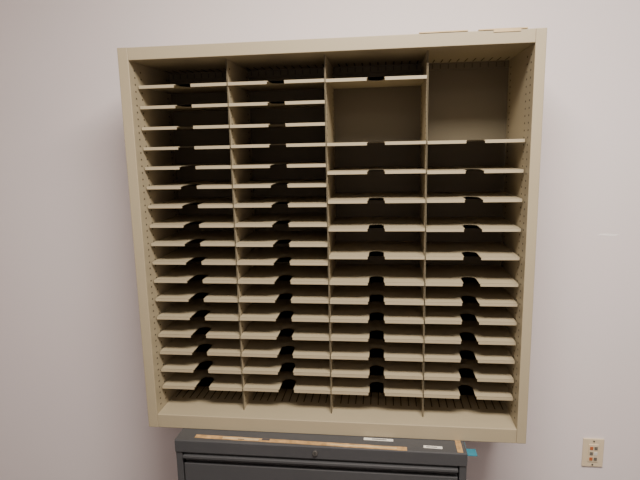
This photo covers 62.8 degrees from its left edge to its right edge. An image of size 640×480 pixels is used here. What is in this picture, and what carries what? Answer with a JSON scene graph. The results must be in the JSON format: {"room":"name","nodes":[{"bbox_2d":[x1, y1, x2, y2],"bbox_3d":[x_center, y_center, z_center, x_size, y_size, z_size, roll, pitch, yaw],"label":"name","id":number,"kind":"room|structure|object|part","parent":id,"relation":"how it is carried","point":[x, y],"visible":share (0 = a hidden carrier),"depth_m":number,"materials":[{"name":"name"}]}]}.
{"room":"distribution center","nodes":[
{"label":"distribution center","id":0,"kind":"room"},
{"bbox_2d":[0,0,639,479],"bbox_3d":[0.219,-0.100,1.894,5.500,2.750,0.101,0,10,7],"label":"wall","id":1,"kind":"structure","parent":0,"point":[73,398],"depth_m":1.89,"materials":[{"name":"paint"}]},
{"bbox_2d":[581,438,603,466],"bbox_3d":[0.990,0.772,1.900,0.072,0.110,0.010,0,10,7],"label":"wall jack plate","id":2,"kind":"object","parent":1,"relation":"attached to","point":[593,448],"visible":1,"depth_m":1.90,"materials":[{"name":"beige plastic"}]},
{"bbox_3d":[0.008,1.658,0.169,5.500,0.100,4.140,0,10,7],"label":"floor","id":3,"kind":"structure","parent":0,"visible":0},
{"bbox_2d":[174,428,476,479],"bbox_3d":[0.033,0.945,1.834,0.925,0.721,0.400,0,10,7],"label":"file cabinet","id":4,"kind":"object","parent":3,"relation":"on","point":[201,454],"visible":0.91,"depth_m":1.60,"materials":[{"name":"grey metal"}]},
{"bbox_3d":[-0.007,0.820,1.630,0.843,0.300,0.030,0,10,7],"label":"drawer","id":5,"kind":"part","parent":4,"relation":"part of","materials":[{"name":"grey metal"}]},
{"bbox_2d":[117,27,546,443],"bbox_3d":[0.035,-0.001,1.701,1.190,1.190,0.326,0,10,7],"label":"mail sorter","id":6,"kind":"object","parent":4,"relation":"on","point":[332,236],"visible":1,"depth_m":1.70,"materials":[{"name":"beige metal"}]},
{"bbox_3d":[0.025,-0.566,1.601,1.130,0.036,0.324,0,10,7],"label":"panel","id":7,"kind":"part","parent":6,"relation":"part of","materials":[{"name":"beige metal"}]},
{"bbox_3d":[0.050,0.562,1.802,1.130,0.046,0.324,0,10,7],"label":"panel","id":8,"kind":"part","parent":6,"relation":"part of","materials":[{"name":"beige metal"}]},
{"bbox_3d":[0.055,-0.031,1.847,1.130,1.105,0.025,0,10,7],"label":"panel","id":9,"kind":"part","parent":6,"relation":"part of","materials":[{"name":"beige metal"}]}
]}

